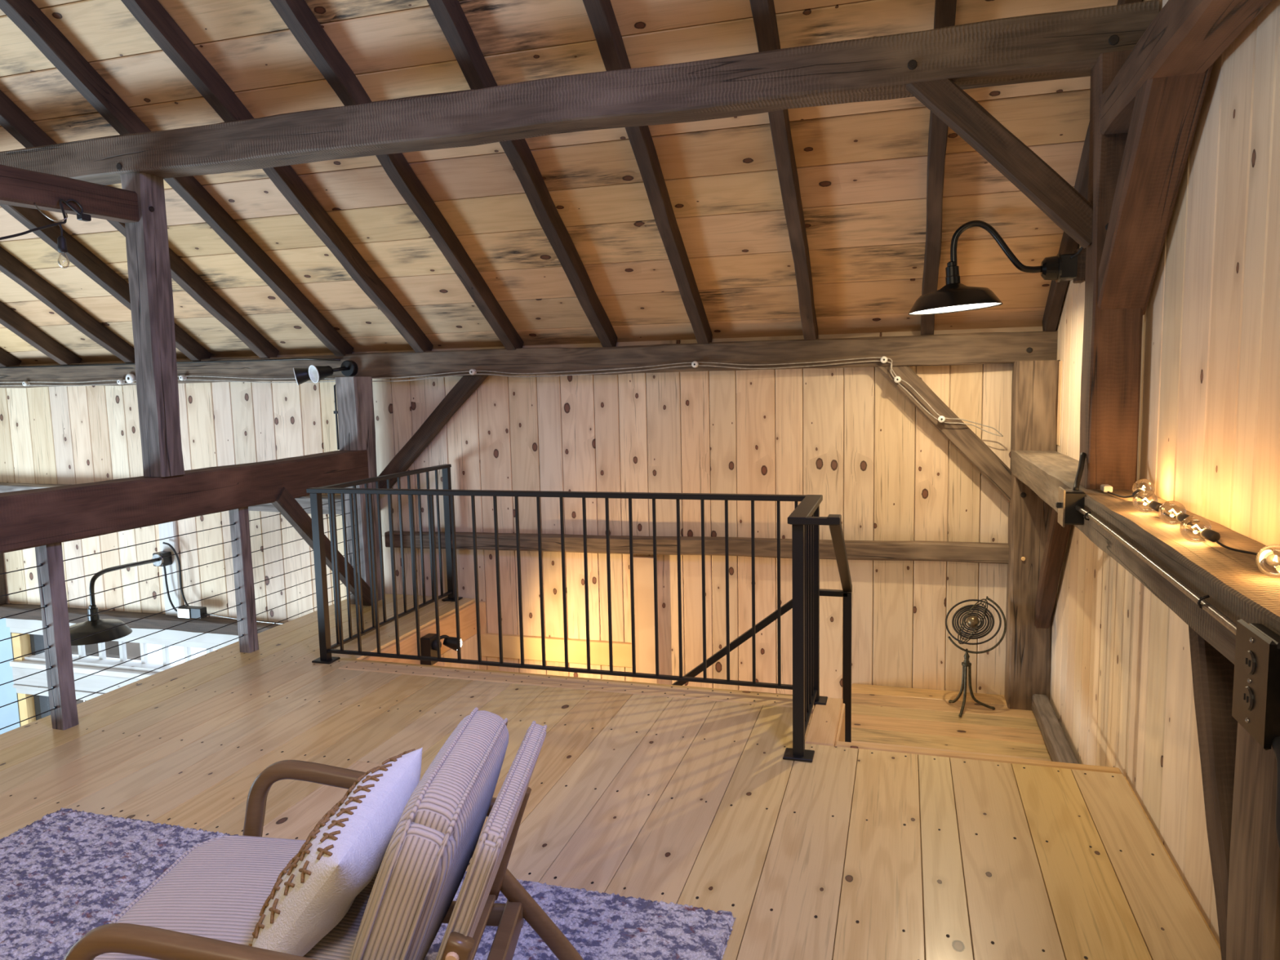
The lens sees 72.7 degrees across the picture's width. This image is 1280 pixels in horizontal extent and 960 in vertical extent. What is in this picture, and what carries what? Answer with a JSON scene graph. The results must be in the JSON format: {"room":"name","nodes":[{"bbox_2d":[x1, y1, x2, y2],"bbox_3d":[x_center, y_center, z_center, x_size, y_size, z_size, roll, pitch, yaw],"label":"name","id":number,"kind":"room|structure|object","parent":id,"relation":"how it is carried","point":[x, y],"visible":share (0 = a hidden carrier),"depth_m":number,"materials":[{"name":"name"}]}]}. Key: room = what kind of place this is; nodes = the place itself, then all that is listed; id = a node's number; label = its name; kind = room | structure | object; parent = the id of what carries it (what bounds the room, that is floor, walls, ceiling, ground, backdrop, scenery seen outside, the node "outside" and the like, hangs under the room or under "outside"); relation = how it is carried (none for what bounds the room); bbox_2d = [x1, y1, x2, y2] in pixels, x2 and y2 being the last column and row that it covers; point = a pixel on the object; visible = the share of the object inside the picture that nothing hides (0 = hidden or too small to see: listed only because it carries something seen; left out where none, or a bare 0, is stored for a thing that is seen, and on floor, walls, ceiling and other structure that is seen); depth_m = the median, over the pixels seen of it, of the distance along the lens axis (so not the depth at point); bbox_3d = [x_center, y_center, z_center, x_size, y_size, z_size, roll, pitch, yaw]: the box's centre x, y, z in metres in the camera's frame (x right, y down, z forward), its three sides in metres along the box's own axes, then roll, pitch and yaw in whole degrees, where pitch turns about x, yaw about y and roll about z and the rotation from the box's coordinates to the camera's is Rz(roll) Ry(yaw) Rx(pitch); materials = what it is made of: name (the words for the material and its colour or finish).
{"room":"barn loft","nodes":[
{"label":"barn loft","id":0,"kind":"room"},
{"bbox_2d":[432,633,479,669],"bbox_3d":[-1.436,2.412,5.959,0.090,2.390,1.500,1,6,17],"label":"wall","id":1,"kind":"structure","parent":0,"point":[468,648],"depth_m":6.33,"materials":[{"name":"brown wood"}]},
{"bbox_2d":[0,326,1042,734],"bbox_3d":[-3.128,1.225,7.231,12.250,4.650,0.200,1,6,17],"label":"wall","id":2,"kind":"structure","parent":0,"point":[849,437],"depth_m":6.07,"materials":[{"name":"brown wood"}]},
{"bbox_2d":[16,688,97,720],"bbox_3d":[-4.019,2.716,7.672,3.480,1.630,0.200,1,6,17],"label":"window","id":3,"kind":"structure","parent":2,"relation":"in","point":[42,704],"depth_m":8.05,"materials":[{"name":"wood"}]},
{"bbox_2d":[5,617,239,726],"bbox_3d":[-4.003,2.325,7.604,3.542,2.220,0.235,1,6,17],"label":"window","id":4,"kind":"structure","parent":2,"relation":"in","point":[33,642],"depth_m":7.71,"materials":[{"name":"wood"}]},
{"bbox_2d":[0,603,284,635],"bbox_3d":[-4.357,1.190,7.432,4.580,0.113,0.155,1,6,17],"label":"beam","id":5,"kind":"structure","parent":2,"relation":"attached to","point":[162,620],"depth_m":7.30,"materials":[{"name":"brown wood"}]},
{"bbox_2d":[0,553,6,604],"bbox_3d":[-5.869,0.629,7.804,0.225,0.990,0.145,1,6,17],"label":"wall post","id":6,"kind":"object","parent":5,"relation":"on","point":[2,591],"visible":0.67,"depth_m":7.84,"materials":[{"name":"brown wood"}]},
{"bbox_2d":[162,542,283,624],"bbox_3d":[-3.083,0.836,6.930,1.858,0.620,0.119,1,6,17],"label":"conduit","id":7,"kind":"object","parent":5,"relation":"attached to","point":[187,611],"visible":0.86,"depth_m":7.10,"materials":[{"name":"metal"}]},
{"bbox_2d":[158,520,182,616],"bbox_3d":[-3.933,0.690,7.293,0.173,0.905,0.045,1,6,17],"label":"board","id":8,"kind":"object","parent":2,"relation":"attached to","point":[166,530],"visible":0.54,"depth_m":7.27,"materials":[{"name":"white wood"}]},
{"bbox_2d":[69,551,172,645],"bbox_3d":[-3.894,0.864,6.667,0.469,0.463,1.218,0,6,11],"label":"lamp","id":9,"kind":"object","parent":8,"relation":"attached to","point":[94,624],"visible":0.9,"depth_m":6.28,"materials":[{"name":"black metal"}]},
{"bbox_2d":[0,482,342,514],"bbox_3d":[-4.305,0.131,7.275,4.751,0.143,0.173,2,7,17],"label":"wall rail","id":10,"kind":"object","parent":2,"relation":"attached to","point":[304,501],"visible":0.12,"depth_m":6.78,"materials":[{"name":"brown wood"}]},
{"bbox_2d":[474,600,487,670],"bbox_3d":[-1.165,2.188,6.624,0.080,2.580,0.030,1,6,17],"label":"trim","id":11,"kind":"structure","parent":2,"relation":"attached to","point":[482,604],"depth_m":6.48,"materials":[{"name":"brown wood"}]},
{"bbox_2d":[487,656,499,671],"bbox_3d":[-1.097,1.411,6.517,0.085,0.185,0.024,1,6,17],"label":"trim","id":12,"kind":"structure","parent":2,"relation":"attached to","point":[489,659],"depth_m":6.50,"materials":[{"name":"brown wood"}]},
{"bbox_2d":[0,330,1057,387],"bbox_3d":[-2.075,-0.845,6.495,9.450,0.202,0.160,1,6,17],"label":"wall plate","id":13,"kind":"object","parent":2,"relation":"attached to","point":[978,348],"visible":0.88,"depth_m":5.83,"materials":[{"name":"brown wood"}]},
{"bbox_2d":[0,348,21,367],"bbox_3d":[-6.092,-2.208,5.143,0.081,3.088,4.705,1,6,17],"label":"rafter","id":14,"kind":"object","parent":13,"relation":"on","point":[6,359],"visible":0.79,"depth_m":7.41,"materials":[{"name":"brown wood"}]},
{"bbox_2d":[0,301,81,364],"bbox_3d":[-5.442,-2.201,4.946,0.089,3.086,4.704,1,6,17],"label":"rafter","id":15,"kind":"object","parent":13,"relation":"on","point":[10,319],"visible":0.95,"depth_m":6.95,"materials":[{"name":"brown wood"}]},
{"bbox_2d":[0,246,134,363],"bbox_3d":[-4.809,-2.197,4.756,0.091,3.083,4.707,1,6,17],"label":"rafter","id":16,"kind":"object","parent":13,"relation":"on","point":[10,265],"visible":0.93,"depth_m":6.46,"materials":[{"name":"brown wood"}]},
{"bbox_2d":[0,204,211,361],"bbox_3d":[-4.161,-2.189,4.559,0.087,3.089,4.704,1,6,17],"label":"rafter","id":17,"kind":"object","parent":13,"relation":"on","point":[77,254],"visible":0.63,"depth_m":5.91,"materials":[{"name":"brown wood"}]},
{"bbox_2d":[0,89,279,359],"bbox_3d":[-3.547,-2.183,4.374,0.091,3.089,4.705,1,6,17],"label":"rafter","id":18,"kind":"object","parent":13,"relation":"on","point":[13,119],"visible":0.65,"depth_m":5.92,"materials":[{"name":"brown wood"}]},
{"bbox_2d":[0,358,340,449],"bbox_3d":[-4.275,-0.600,6.995,4.554,0.699,0.217,1,6,17],"label":"conduit","id":19,"kind":"object","parent":13,"relation":"attached to","point":[335,411],"visible":1,"depth_m":6.71,"materials":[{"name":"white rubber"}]},
{"bbox_2d":[0,0,353,356],"bbox_3d":[-2.902,-2.172,4.177,0.089,3.084,4.706,1,6,17],"label":"rafter","id":20,"kind":"object","parent":13,"relation":"on","point":[25,15],"visible":0.85,"depth_m":4.97,"materials":[{"name":"brown wood"}]},
{"bbox_2d":[120,0,432,352],"bbox_3d":[-2.258,-2.168,3.984,0.087,3.086,4.704,1,6,17],"label":"rafter","id":21,"kind":"object","parent":13,"relation":"on","point":[151,15],"visible":0.9,"depth_m":4.85,"materials":[{"name":"brown wood"}]},
{"bbox_2d":[293,360,358,385],"bbox_3d":[-2.314,-0.780,6.331,0.391,0.177,0.324,1,6,17],"label":"lamp","id":22,"kind":"object","parent":13,"relation":"attached to","point":[348,368],"visible":1,"depth_m":6.26,"materials":[{"name":"black metal"}]},
{"bbox_2d":[269,0,523,350],"bbox_3d":[-1.572,-2.158,3.775,0.090,3.093,4.702,1,6,17],"label":"rafter","id":23,"kind":"object","parent":13,"relation":"on","point":[297,15],"visible":0.84,"depth_m":4.72,"materials":[{"name":"brown wood"}]},
{"bbox_2d":[378,375,488,488],"bbox_3d":[-1.536,-0.371,6.373,0.963,0.941,0.085,1,6,17],"label":"knee brace","id":24,"kind":"object","parent":13,"relation":"attached to","point":[466,385],"visible":0.87,"depth_m":6.33,"materials":[{"name":"brown wood"}]},
{"bbox_2d":[0,356,1003,436],"bbox_3d":[-2.031,-0.570,6.436,8.773,0.543,0.091,1,6,17],"label":"wiring","id":25,"kind":"object","parent":13,"relation":"attached to","point":[130,378],"visible":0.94,"depth_m":5.88,"materials":[{"name":"white plastic"}]},
{"bbox_2d":[125,373,135,382],"bbox_3d":[-4.118,-0.819,7.029,0.084,0.084,0.030,1,6,17],"label":"socket","id":26,"kind":"object","parent":25,"relation":"attached to","point":[130,378],"depth_m":7.02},
{"bbox_2d":[426,0,617,346],"bbox_3d":[-0.898,-2.157,3.574,0.089,3.089,4.704,1,6,17],"label":"rafter","id":27,"kind":"object","parent":13,"relation":"on","point":[450,15],"visible":0.84,"depth_m":4.60,"materials":[{"name":"brown wood"}]},
{"bbox_2d":[582,0,712,343],"bbox_3d":[-0.268,-2.143,3.379,0.091,3.088,4.704,1,6,17],"label":"rafter","id":28,"kind":"object","parent":13,"relation":"on","point":[601,14],"visible":0.86,"depth_m":4.48,"materials":[{"name":"brown wood"}]},
{"bbox_2d":[749,0,817,340],"bbox_3d":[0.392,-2.141,3.183,0.094,3.088,4.704,1,6,17],"label":"rafter","id":29,"kind":"object","parent":13,"relation":"on","point":[763,11],"visible":0.88,"depth_m":4.34,"materials":[{"name":"brown wood"}]},
{"bbox_2d":[920,0,956,335],"bbox_3d":[1.067,-2.135,2.978,0.089,3.082,4.709,1,6,17],"label":"rafter","id":30,"kind":"object","parent":13,"relation":"on","point":[944,10],"visible":0.69,"depth_m":4.23,"materials":[{"name":"brown wood"}]},
{"bbox_2d":[1042,0,1142,331],"bbox_3d":[1.714,-2.124,2.782,0.070,3.088,4.704,1,6,17],"label":"rafter","id":31,"kind":"object","parent":13,"relation":"on","point":[1057,291],"visible":0.28,"depth_m":4.50,"materials":[{"name":"brown wood"}]},
{"bbox_2d":[476,632,631,667],"bbox_3d":[-0.638,1.235,6.346,1.230,0.170,0.045,1,6,17],"label":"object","id":32,"kind":"structure","parent":2,"relation":"attached to","point":[554,646],"depth_m":6.31,"materials":[{"name":"brown wood"}]},
{"bbox_2d":[629,555,658,684],"bbox_3d":[0.052,2.009,6.220,0.180,2.970,0.055,1,6,17],"label":"trim","id":33,"kind":"structure","parent":2,"relation":"attached to","point":[643,566],"depth_m":6.08,"materials":[{"name":"brown wood"}]},
{"bbox_2d":[384,530,1008,564],"bbox_3d":[0.178,0.449,5.977,4.370,0.123,0.099,0,6,17],"label":"wooden beam","id":34,"kind":"structure","parent":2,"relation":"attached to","point":[875,550],"depth_m":5.82,"materials":[{"name":"brown wood"}]},
{"bbox_2d":[0,0,1118,364],"bbox_3d":[-4.656,-1.987,2.238,12.350,3.237,9.900,1,6,17],"label":"ceiling","id":35,"kind":"structure","parent":0,"point":[862,166],"depth_m":4.68,"materials":[{"name":"beige wood"}]},
{"bbox_2d":[0,198,91,268],"bbox_3d":[-2.776,-0.916,3.320,0.139,0.620,1.729,0,6,13],"label":"string light","id":36,"kind":"object","parent":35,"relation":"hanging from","point":[61,240],"visible":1,"depth_m":3.91,"materials":[{"name":"black plastic"}]},
{"bbox_2d":[57,235,67,253],"bbox_3d":[-2.596,-1.059,3.911,0.036,0.070,0.035,1,6,17],"label":"socket","id":37,"kind":"object","parent":36,"relation":"attached to","point":[61,241],"depth_m":3.90,"materials":[{"name":"black plastic"}]},
{"bbox_2d":[0,593,1221,959],"bbox_3d":[-1.186,1.545,1.610,4.870,0.275,9.440,1,6,17],"label":"floor","id":38,"kind":"structure","parent":0,"point":[682,795],"depth_m":3.32,"materials":[{"name":"brown wood"}]},
{"bbox_2d":[35,542,79,730],"bbox_3d":[-2.743,0.730,4.093,0.083,0.890,0.081,1,6,17],"label":"railing post","id":39,"kind":"object","parent":38,"relation":"on","point":[53,594],"visible":0.95,"depth_m":4.07,"materials":[{"name":"brown wood"}]},
{"bbox_2d":[228,506,258,653],"bbox_3d":[-2.390,0.597,5.252,0.084,0.890,0.085,1,6,17],"label":"railing post","id":40,"kind":"object","parent":38,"relation":"on","point":[244,579],"visible":0.93,"depth_m":5.22,"materials":[{"name":"brown wood"}]},
{"bbox_2d":[0,497,357,729],"bbox_3d":[-2.922,0.794,3.502,0.010,0.695,6.000,1,6,17],"label":"cable railing","id":41,"kind":"object","parent":40,"relation":"attached to","point":[234,523],"visible":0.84,"depth_m":4.58,"materials":[{"name":"black metal"}]},
{"bbox_2d":[335,376,382,604],"bbox_3d":[-2.057,0.078,6.406,0.178,1.660,0.232,1,6,17],"label":"wall post","id":42,"kind":"object","parent":38,"relation":"on","point":[354,395],"visible":0.5,"depth_m":6.31,"materials":[{"name":"brown wood"}]},
{"bbox_2d":[0,449,368,553],"bbox_3d":[-3.143,0.310,2.809,0.195,0.258,7.460,1,6,17],"label":"tie beam","id":43,"kind":"structure","parent":42,"relation":"attached to","point":[33,517],"depth_m":4.54,"materials":[{"name":"brown wood"}]},
{"bbox_2d":[120,172,184,476],"bbox_3d":[-2.556,-0.800,4.575,0.160,1.560,0.161,1,7,17],"label":"post","id":44,"kind":"object","parent":43,"relation":"on","point":[148,266],"visible":0.98,"depth_m":4.53,"materials":[{"name":"brown wood"}]},
{"bbox_2d":[0,164,139,222],"bbox_3d":[-3.338,-1.015,2.017,0.117,0.344,5.136,1,6,17],"label":"beam","id":45,"kind":"structure","parent":44,"relation":"attached to","point":[19,187],"depth_m":4.04,"materials":[{"name":"brown wood"}]},
{"bbox_2d":[271,487,374,605],"bbox_3d":[-2.124,0.489,5.916,0.079,0.988,0.998,1,6,17],"label":"knee brace","id":46,"kind":"object","parent":42,"relation":"attached to","point":[285,503],"visible":0.61,"depth_m":5.67,"materials":[{"name":"brown wood"}]},
{"bbox_2d":[0,807,735,959],"bbox_3d":[-1.224,1.354,2.002,2.570,0.030,1.910,1,6,17],"label":"rug","id":47,"kind":"object","parent":38,"relation":"on","point":[66,874],"visible":0.52,"depth_m":2.62,"materials":[{"name":"fabric"}]},
{"bbox_2d":[62,707,583,959],"bbox_3d":[-0.590,0.954,1.842,1.006,0.833,0.704,-1,6,3],"label":"armchair","id":48,"kind":"object","parent":47,"relation":"on","point":[207,904],"visible":0.97,"depth_m":1.72,"materials":[{"name":"beige fabric"}]},
{"bbox_2d":[93,836,379,959],"bbox_3d":[-0.790,0.969,1.854,0.605,0.168,0.579,3,6,2],"label":"seat cushion","id":49,"kind":"object","parent":48,"relation":"on","point":[219,888],"depth_m":1.85,"materials":[{"name":"beige fabric"}]},
{"bbox_2d":[248,746,422,956],"bbox_3d":[-0.623,0.780,1.825,0.232,0.254,0.513,-1,6,4],"label":"throw pillow","id":50,"kind":"object","parent":48,"relation":"on","point":[346,848],"visible":0.96,"depth_m":1.65,"materials":[{"name":"white fabric"},{"name":"brown leather lacing"}]},
{"bbox_2d":[349,710,508,959],"bbox_3d":[-0.422,0.754,1.812,0.152,0.444,0.578,20,7,1],"label":"cushion","id":51,"kind":"object","parent":48,"relation":"on","point":[430,850],"depth_m":1.56,"materials":[{"name":"beige fabric"}]},
{"bbox_2d":[420,633,462,665],"bbox_3d":[-1.329,1.118,5.805,0.291,0.190,0.142,-5,7,-33],"label":"lamp","id":52,"kind":"object","parent":38,"relation":"attached to","point":[428,642],"visible":0.73,"depth_m":5.72,"materials":[{"name":"black metal"}]},
{"bbox_2d":[306,463,852,762],"bbox_3d":[-0.308,1.611,5.091,3.458,3.219,1.571,2,7,30],"label":"stair railing","id":53,"kind":"object","parent":38,"relation":"on","point":[805,519],"visible":0.96,"depth_m":4.55,"materials":[{"name":"black metal"}]},
{"bbox_2d":[1226,722,1279,959],"bbox_3d":[1.280,0.858,1.694,0.180,0.975,0.218,1,6,17],"label":"wall post","id":54,"kind":"object","parent":38,"relation":"on","point":[1253,911],"visible":0.76,"depth_m":1.68,"materials":[{"name":"brown wood"}]},
{"bbox_2d":[1188,626,1237,959],"bbox_3d":[1.353,0.709,1.925,0.172,0.936,0.509,1,6,16],"label":"knee brace","id":55,"kind":"object","parent":54,"relation":"attached to","point":[1212,673],"visible":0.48,"depth_m":1.94,"materials":[{"name":"brown wood"}]},
{"bbox_2d":[1231,618,1279,750],"bbox_3d":[1.104,0.355,1.519,0.080,0.190,0.150,1,6,17],"label":"outlet box","id":56,"kind":"object","parent":54,"relation":"attached to","point":[1255,707],"visible":1,"depth_m":1.50,"materials":[{"name":"black metal"}]},
{"bbox_2d":[1242,686,1253,711],"bbox_3d":[1.071,0.385,1.532,0.006,0.042,0.042,1,6,17],"label":"receptacle","id":57,"kind":"object","parent":56,"relation":"attached to","point":[1247,691],"depth_m":1.53,"materials":[{"name":"brown plastic"}]},
{"bbox_2d":[1244,650,1255,675],"bbox_3d":[1.069,0.320,1.526,0.006,0.042,0.042,1,6,17],"label":"receptacle","id":58,"kind":"object","parent":56,"relation":"attached to","point":[1249,655],"depth_m":1.52,"materials":[{"name":"brown plastic"}]},
{"bbox_2d":[1271,736,1279,849],"bbox_3d":[1.093,0.897,1.479,0.073,0.933,0.078,1,6,17],"label":"power cable","id":59,"kind":"object","parent":56,"relation":"hanging from","point":[1276,741],"visible":1,"depth_m":1.43,"materials":[{"name":"black rubber"}]},
{"bbox_2d":[851,683,1052,761],"bbox_3d":[1.670,1.465,4.639,1.160,0.440,2.050,1,6,17],"label":"floor","id":60,"kind":"structure","parent":0,"point":[882,715],"depth_m":5.05,"materials":[{"name":"brown wood"}]},
{"bbox_2d":[945,595,1006,716],"bbox_3d":[1.989,1.037,5.203,0.289,0.696,0.293,-3,6,-14],"label":"fan","id":61,"kind":"object","parent":60,"relation":"on","point":[972,620],"visible":1,"depth_m":5.17,"materials":[{"name":"brown metal"}]},
{"bbox_2d":[1004,360,1060,711],"bbox_3d":[2.342,0.337,5.214,0.236,2.080,0.231,1,6,17],"label":"post","id":62,"kind":"object","parent":60,"relation":"on","point":[1034,384],"visible":0.84,"depth_m":5.13,"materials":[{"name":"brown wood"}]},
{"bbox_2d":[876,365,1011,502],"bbox_3d":[1.905,-0.332,5.334,0.911,0.962,0.093,1,6,17],"label":"knee brace","id":63,"kind":"object","parent":62,"relation":"attached to","point":[976,451],"visible":0.81,"depth_m":5.29,"materials":[{"name":"brown wood"}]},
{"bbox_2d":[1034,507,1071,628],"bbox_3d":[2.270,0.448,4.788,0.092,0.966,0.836,1,6,17],"label":"knee brace","id":64,"kind":"object","parent":62,"relation":"attached to","point":[1058,535],"visible":0.76,"depth_m":4.78,"materials":[{"name":"brown wood"}]},
{"bbox_2d":[1049,0,1279,946],"bbox_3d":[1.166,-0.741,0.686,0.120,5.575,9.540,1,6,17],"label":"wall","id":65,"kind":"structure","parent":0,"point":[1122,697],"depth_m":2.70,"materials":[{"name":"beige wood"}]},
{"bbox_2d":[0,0,1159,185],"bbox_3d":[-2.675,-1.666,4.501,9.440,0.219,0.195,1,6,17],"label":"purlin","id":66,"kind":"object","parent":65,"relation":"attached to","point":[1067,44],"depth_m":3.63,"materials":[{"name":"brown wood"}]},
{"bbox_2d":[1031,693,1078,764],"bbox_3d":[2.128,1.419,4.353,0.091,0.110,1.760,1,6,17],"label":"sill timber","id":67,"kind":"structure","parent":65,"relation":"attached to","point":[1060,750],"depth_m":4.66,"materials":[{"name":"brown wood"}]},
{"bbox_2d":[1056,360,1062,445],"bbox_3d":[2.399,-0.437,4.962,0.020,0.480,0.080,1,6,17],"label":"trim","id":68,"kind":"structure","parent":65,"relation":"attached to","point":[1059,409],"depth_m":4.95,"materials":[{"name":"brown wood"}]},
{"bbox_2d":[1011,448,1279,664],"bbox_3d":[1.457,0.220,2.285,0.237,0.158,6.140,1,6,17],"label":"tie beam","id":69,"kind":"structure","parent":65,"relation":"attached to","point":[1234,584],"depth_m":2.16,"materials":[{"name":"brown wood"}]},
{"bbox_2d":[1055,452,1085,527],"bbox_3d":[1.586,0.032,3.204,0.096,0.255,0.225,2,7,26],"label":"switch box","id":70,"kind":"object","parent":69,"relation":"attached to","point":[1068,499],"visible":1,"depth_m":3.12,"materials":[{"name":"metal"}]},
{"bbox_2d":[1079,49,1142,489],"bbox_3d":[1.746,-0.742,3.208,0.171,1.550,0.185,1,6,17],"label":"post","id":71,"kind":"object","parent":69,"relation":"on","point":[1111,361],"visible":0.51,"depth_m":3.17,"materials":[{"name":"brown wood"}]},
{"bbox_2d":[908,220,1086,315],"bbox_3d":[1.801,-1.093,4.427,0.833,0.458,0.462,1,6,17],"label":"lamp","id":72,"kind":"object","parent":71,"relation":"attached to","point":[955,296],"visible":0.99,"depth_m":4.36,"materials":[{"name":"black metal"}]},
{"bbox_2d":[914,302,995,312],"bbox_3d":[1.627,-0.895,4.503,0.415,0.033,0.416,1,6,17],"label":"diffuser","id":73,"kind":"object","parent":72,"relation":"attached to","point":[918,307],"depth_m":4.48,"materials":[{"name":"beige"}]},
{"bbox_2d":[906,78,1093,248],"bbox_3d":[1.373,-1.230,3.273,0.733,0.737,0.075,1,6,17],"label":"knee brace","id":74,"kind":"object","parent":71,"relation":"attached to","point":[1051,193],"visible":0.89,"depth_m":3.24,"materials":[{"name":"brown wood"}]},
{"bbox_2d":[1097,62,1213,315],"bbox_3d":[1.646,-0.944,2.829,0.163,0.778,0.780,1,6,17],"label":"knee brace","id":75,"kind":"object","parent":71,"relation":"attached to","point":[1166,110],"visible":0.82,"depth_m":2.77,"materials":[{"name":"brown wood"}]},
{"bbox_2d":[1100,0,1271,134],"bbox_3d":[0.983,-1.022,0.662,0.170,0.161,5.050,1,6,17],"label":"beam","id":76,"kind":"structure","parent":71,"relation":"attached to","point":[1185,37],"depth_m":2.34,"materials":[{"name":"brown wood"}]},
{"bbox_2d":[1075,505,1236,635],"bbox_3d":[1.333,0.191,2.348,0.027,0.034,1.625,1,6,17],"label":"conduit pipe","id":77,"kind":"object","parent":69,"relation":"attached to","point":[1200,601],"visible":0.92,"depth_m":2.03,"materials":[{"name":"metal"}]},
{"bbox_2d":[1100,478,1279,577],"bbox_3d":[1.453,0.109,2.263,0.151,0.069,1.903,1,6,17],"label":"string lights","id":78,"kind":"object","parent":69,"relation":"on","point":[1270,559],"visible":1,"depth_m":2.19,"materials":[{"name":"clear glass"},{"name":"black rubber"},{"name":"glowing metal filament"}]},
{"bbox_2d":[1132,488,1143,498],"bbox_3d":[1.668,0.045,2.914,0.041,0.033,0.026,-7,8,-41],"label":"socket","id":79,"kind":"object","parent":78,"relation":"attached to","point":[1135,491],"depth_m":2.91,"materials":[{"name":"black plastic"}]},
{"bbox_2d":[1147,500,1162,511],"bbox_3d":[1.542,0.078,2.601,0.026,0.030,0.040,-2,6,-5],"label":"socket","id":80,"kind":"object","parent":78,"relation":"attached to","point":[1153,504],"depth_m":2.59,"materials":[{"name":"black plastic"}]},
{"bbox_2d":[1175,512,1193,524],"bbox_3d":[1.483,0.105,2.371,0.026,0.031,0.040,-2,6,-6],"label":"socket","id":81,"kind":"object","parent":78,"relation":"attached to","point":[1180,517],"depth_m":2.37,"materials":[{"name":"black plastic"}]},
{"bbox_2d":[1200,528,1220,542],"bbox_3d":[1.383,0.134,2.112,0.026,0.030,0.040,-2,6,-7],"label":"socket","id":82,"kind":"object","parent":78,"relation":"attached to","point":[1210,535],"depth_m":2.10,"materials":[{"name":"black plastic"}]},
{"bbox_2d":[1263,553,1279,566],"bbox_3d":[1.317,0.167,1.813,0.026,0.030,0.039,2,7,30],"label":"bulb","id":83,"kind":"object","parent":78,"relation":"attached to","point":[1269,560],"depth_m":1.80,"materials":[{"name":"clear glass"}]},
{"label":"outside","id":84,"kind":"structure","parent":0,"visible":0},
{"bbox_2d":[83,644,217,702],"bbox_3d":[0.067,1.171,34.804,60.000,0.100,54.010,1,6,17],"label":"ground","id":85,"kind":"structure","parent":84,"point":[175,653],"depth_m":16.52,"materials":[{"name":"white"}]},
{"bbox_2d":[71,640,141,704],"bbox_3d":[-6.308,1.808,9.693,1.690,4.300,0.200,1,6,17],"label":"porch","id":86,"kind":"object","parent":85,"relation":"on","point":[133,649],"visible":0.07,"depth_m":9.47,"materials":[{"name":"grey"}]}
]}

